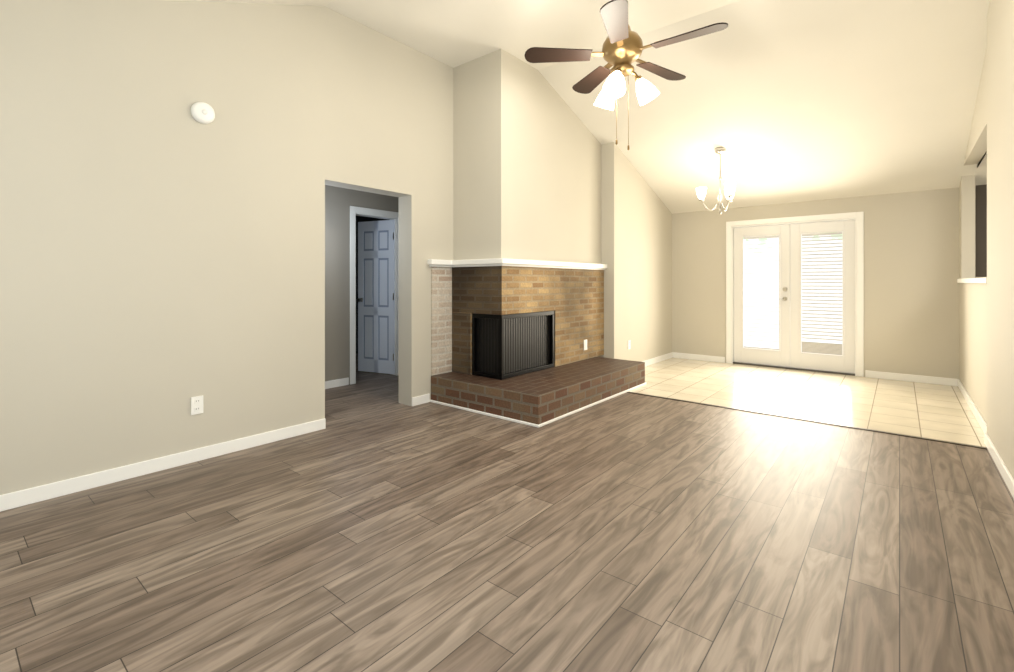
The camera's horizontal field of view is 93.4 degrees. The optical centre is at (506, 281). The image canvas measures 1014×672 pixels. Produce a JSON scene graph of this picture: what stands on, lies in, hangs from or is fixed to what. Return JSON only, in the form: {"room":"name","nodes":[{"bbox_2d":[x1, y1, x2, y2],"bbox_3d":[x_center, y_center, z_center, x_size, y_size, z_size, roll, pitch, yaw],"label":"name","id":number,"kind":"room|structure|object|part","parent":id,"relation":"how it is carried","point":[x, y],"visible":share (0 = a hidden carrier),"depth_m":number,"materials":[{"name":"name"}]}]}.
{"room":"living room","nodes":[
{"label":"living room","id":0,"kind":"room"},
{"bbox_2d":[0,0,453,494],"bbox_3d":[-1.430,-0.550,4.151,0.200,3.500,6.600,0,0,39],"label":"wall","id":1,"kind":"structure","parent":0,"point":[162,256],"depth_m":3.15,"materials":[{"name":"beige paint"}]},
{"bbox_2d":[0,418,325,511],"bbox_3d":[-2.401,1.157,2.800,0.014,0.085,2.880,0,0,39],"label":"baseboard","id":2,"kind":"structure","parent":1,"relation":"attached to","point":[20,498],"depth_m":2.97,"materials":[{"name":"white paint"}]},
{"bbox_2d":[191,395,202,414],"bbox_3d":[-2.074,0.825,3.201,0.008,0.118,0.072,0,0,39],"label":"outlet","id":3,"kind":"object","parent":1,"relation":"attached to","point":[196,404],"visible":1,"depth_m":3.20,"materials":[{"name":"white plastic"}]},
{"bbox_2d":[190,102,214,123],"bbox_3d":[-2.041,-1.140,3.216,0.041,0.144,0.144,0,0,39],"label":"smoke detector","id":4,"kind":"object","parent":1,"relation":"attached to","point":[202,113],"visible":1,"depth_m":3.20,"materials":[{"name":"white plastic"}]},
{"bbox_2d":[412,394,429,405],"bbox_3d":[-0.846,1.157,4.694,0.014,0.085,0.220,0,0,39],"label":"baseboard","id":5,"kind":"structure","parent":1,"relation":"attached to","point":[421,399],"depth_m":4.68,"materials":[{"name":"white paint"}]},
{"bbox_2d":[175,0,332,5],"bbox_3d":[-0.894,-1.739,1.433,4.700,1.483,3.080,0,0,39],"label":"ceiling","id":6,"kind":"structure","parent":0,"point":[306,2],"depth_m":3.59,"materials":[{"name":"paint"}]},
{"bbox_2d":[325,185,397,383],"bbox_3d":[-2.392,-0.050,5.045,0.140,2.500,2.960,0,0,39],"label":"wall","id":7,"kind":"structure","parent":0,"point":[339,201],"depth_m":5.50,"materials":[{"name":"beige paint"}]},
{"bbox_2d":[325,378,348,388],"bbox_3d":[-2.516,1.157,4.771,0.014,0.085,2.100,0,0,39],"label":"baseboard","id":8,"kind":"structure","parent":7,"relation":"attached to","point":[337,383],"depth_m":5.46,"materials":[{"name":"white paint"}]},
{"bbox_2d":[350,206,398,384],"bbox_3d":[-1.648,0.154,5.935,0.154,2.092,0.764,0,0,39],"label":"door frame","id":9,"kind":"structure","parent":7,"relation":"attached to","point":[354,210],"depth_m":5.64,"materials":[{"name":"white paint"}]},
{"bbox_2d":[357,220,394,373],"bbox_3d":[-1.733,0.193,6.245,0.595,1.990,0.336,0,0,24],"label":"hall door","id":10,"kind":"structure","parent":7,"relation":"in","point":[376,291],"depth_m":6.27,"materials":[{"name":"white paint"}]},
{"bbox_3d":[-1.725,0.188,6.242,0.543,1.650,0.203,0,0,39],"label":"hall door knob hinges","id":11,"kind":"part","parent":10,"relation":"part of","materials":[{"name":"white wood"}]},
{"bbox_2d":[356,216,388,352],"bbox_3d":[-3.284,-0.100,7.227,0.150,2.600,4.200,0,0,39],"label":"wall","id":12,"kind":"structure","parent":0,"point":[361,219],"depth_m":8.03,"materials":[{"name":"grey paint"}]},
{"bbox_2d":[0,353,1013,671],"bbox_3d":[-0.847,1.260,3.931,8.100,0.120,7.000,0,0,39],"label":"floor","id":13,"kind":"structure","parent":0,"point":[374,525],"depth_m":2.12,"materials":[{"name":"wood"}]},
{"bbox_2d":[427,258,645,427],"bbox_3d":[0.477,0.487,5.252,1.345,1.425,2.372,0,0,39],"label":"fireplace","id":14,"kind":"object","parent":13,"relation":"on","point":[509,337],"visible":1,"depth_m":4.85,"materials":[{"name":"brick"}]},
{"bbox_3d":[0.084,0.627,5.051,0.394,0.622,0.904,0,0,39],"label":"firebox frame","id":15,"kind":"part","parent":14,"relation":"part of","materials":[{"name":"black metal"}]},
{"bbox_3d":[0.244,-0.163,5.462,0.717,0.018,2.342,0,0,39],"label":"mantle mould","id":16,"kind":"part","parent":14,"relation":"part of","materials":[{"name":"white paint"}]},
{"bbox_2d":[584,339,586,349],"bbox_3d":[0.951,0.760,5.780,0.008,0.125,0.075,0,0,39],"label":"outlet","id":17,"kind":"object","parent":14,"relation":"attached to","point":[585,344],"visible":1,"depth_m":5.77,"materials":[{"name":"white plastic"}]},
{"bbox_2d":[627,392,986,448],"bbox_3d":[2.398,1.197,4.306,2.820,0.006,0.036,0,0,39],"label":"transition strip","id":18,"kind":"object","parent":13,"relation":"on","point":[981,447],"depth_m":4.05,"materials":[{"name":"brown wood"}]},
{"bbox_2d":[454,49,600,263],"bbox_3d":[0.327,-1.264,5.612,0.658,2.073,2.008,0,0,39],"label":"wall","id":19,"kind":"structure","parent":0,"point":[527,165],"depth_m":4.96,"materials":[{"name":"beige paint"}]},
{"bbox_2d":[325,0,738,69],"bbox_3d":[0.741,-2.370,3.423,4.700,0.220,2.070,0,0,39],"label":"ceiling","id":20,"kind":"structure","parent":0,"point":[453,33],"depth_m":4.15,"materials":[{"name":"paint"}]},
{"bbox_2d":[524,0,727,149],"bbox_3d":[0.782,-1.552,3.059,1.173,1.415,1.205,0,0,39],"label":"ceiling fan","id":21,"kind":"object","parent":20,"relation":"hanging from","point":[623,47],"visible":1,"depth_m":3.02,"materials":[{"name":"brown wood"}]},
{"bbox_3d":[0.743,-1.794,3.078,0.260,0.929,0.260,0,0,39],"label":"motor","id":22,"kind":"part","parent":21,"relation":"part of","materials":[{"name":"gold metal"}]},
{"bbox_2d":[597,142,671,361],"bbox_3d":[1.879,-0.308,7.030,0.420,3.017,2.150,0,0,39],"label":"wall","id":23,"kind":"structure","parent":0,"point":[636,235],"depth_m":6.51,"materials":[{"name":"beige paint"}]},
{"bbox_2d":[642,352,672,365],"bbox_3d":[1.999,1.157,6.834,0.014,0.085,2.000,0,0,39],"label":"baseboard","id":24,"kind":"structure","parent":23,"relation":"attached to","point":[658,359],"depth_m":7.15,"materials":[{"name":"white paint"}]},
{"bbox_2d":[538,0,989,213],"bbox_3d":[2.540,-1.749,5.613,4.700,1.462,3.600,0,0,39],"label":"ceiling","id":25,"kind":"structure","parent":0,"point":[786,101],"depth_m":4.80,"materials":[{"name":"paint"}]},
{"bbox_2d":[696,147,735,213],"bbox_3d":[2.565,-1.210,5.796,0.475,0.799,0.475,0,0,39],"label":"chandelier","id":26,"kind":"object","parent":25,"relation":"hanging from","point":[729,189],"visible":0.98,"depth_m":5.75,"materials":[{"name":"white glass"}]},
{"bbox_2d":[628,357,985,446],"bbox_3d":[4.153,1.260,4.741,6.000,0.120,2.900,0,0,39],"label":"floor","id":27,"kind":"structure","parent":0,"point":[934,411],"depth_m":5.01,"materials":[{"name":"tile"}]},
{"bbox_2d":[672,186,982,378],"bbox_3d":[4.840,-0.200,5.892,6.400,2.800,0.150,0,0,39],"label":"wall","id":28,"kind":"structure","parent":0,"point":[911,284],"depth_m":5.91,"materials":[{"name":"beige paint"}]},
{"bbox_2d":[673,352,724,362],"bbox_3d":[2.937,1.157,7.349,0.781,0.085,0.014,0,0,39],"label":"baseboard","id":29,"kind":"structure","parent":28,"relation":"attached to","point":[699,357],"depth_m":7.33,"materials":[{"name":"white paint"}]},
{"bbox_2d":[734,224,789,366],"bbox_3d":[3.641,0.189,6.850,0.725,1.979,0.051,0,0,39],"label":"door leaf","id":30,"kind":"structure","parent":28,"relation":"in","point":[781,357],"depth_m":6.78,"materials":[{"name":"white paint"}]},
{"bbox_2d":[744,236,778,349],"bbox_3d":[3.636,0.152,6.845,0.451,1.607,0.016,0,0,39],"label":"mini-blinds","id":31,"kind":"object","parent":30,"relation":"attached to","point":[761,237],"visible":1,"depth_m":6.83,"materials":[{"name":"grey plastic"}]},
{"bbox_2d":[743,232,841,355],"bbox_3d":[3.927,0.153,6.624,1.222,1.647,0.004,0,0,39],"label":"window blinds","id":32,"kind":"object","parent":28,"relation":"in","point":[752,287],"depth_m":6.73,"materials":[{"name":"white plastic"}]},
{"bbox_2d":[733,362,854,375],"bbox_3d":[3.936,1.191,6.635,1.460,0.018,0.146,0,0,39],"label":"french door threshold sill","id":33,"kind":"structure","parent":28,"relation":"attached to","point":[832,372],"depth_m":6.53,"materials":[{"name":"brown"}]},
{"bbox_2d":[726,212,863,376],"bbox_3d":[3.930,0.153,6.628,1.636,2.093,0.164,0,0,39],"label":"door frame","id":34,"kind":"structure","parent":28,"relation":"attached to","point":[860,293],"depth_m":6.34,"materials":[{"name":"white paint"}]},
{"bbox_2d":[790,220,854,373],"bbox_3d":[4.204,0.189,6.388,0.725,1.979,0.051,0,0,39],"label":"door leaf","id":35,"kind":"structure","parent":28,"relation":"in","point":[844,362],"depth_m":6.32,"materials":[{"name":"white paint"}]},
{"bbox_2d":[802,232,841,354],"bbox_3d":[4.199,0.152,6.381,0.453,1.607,0.017,0,0,39],"label":"mini-blinds","id":36,"kind":"object","parent":35,"relation":"attached to","point":[822,348],"visible":1,"depth_m":6.37,"materials":[{"name":"grey plastic"}]},
{"bbox_2d":[865,370,957,385],"bbox_3d":[4.858,1.157,5.771,0.851,0.085,0.014,0,0,39],"label":"baseboard","id":37,"kind":"structure","parent":28,"relation":"attached to","point":[915,378],"depth_m":5.75,"materials":[{"name":"white paint"}]},
{"bbox_2d":[959,0,1013,478],"bbox_3d":[2.567,-0.550,2.227,0.140,3.500,8.700,0,0,39],"label":"wall","id":38,"kind":"structure","parent":0,"point":[1000,223],"depth_m":3.29,"materials":[{"name":"beige paint"}]},
{"bbox_2d":[957,277,986,282],"bbox_3d":[4.356,-0.013,4.381,0.180,0.045,2.296,0,0,39],"label":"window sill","id":39,"kind":"structure","parent":38,"relation":"on","point":[975,280],"depth_m":4.14,"materials":[{"name":"white paint"}]},
{"bbox_2d":[958,379,986,431],"bbox_3d":[4.383,1.157,4.511,0.014,0.085,2.536,0,0,39],"label":"baseboard","id":40,"kind":"structure","parent":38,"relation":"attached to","point":[977,414],"depth_m":4.32,"materials":[{"name":"white paint"}]},
{"bbox_2d":[976,184,986,276],"bbox_3d":[5.625,-0.580,5.142,0.835,1.040,0.011,0,0,39],"label":"kitchen window","id":41,"kind":"structure","parent":38,"relation":"in","point":[981,230],"depth_m":5.37,"materials":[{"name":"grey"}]},
{"bbox_2d":[984,432,1013,498],"bbox_3d":[1.714,1.157,1.310,0.014,0.085,5.800,0,0,39],"label":"baseboard","id":42,"kind":"structure","parent":38,"relation":"attached to","point":[1007,477],"depth_m":3.00,"materials":[{"name":"white paint"}]}
]}

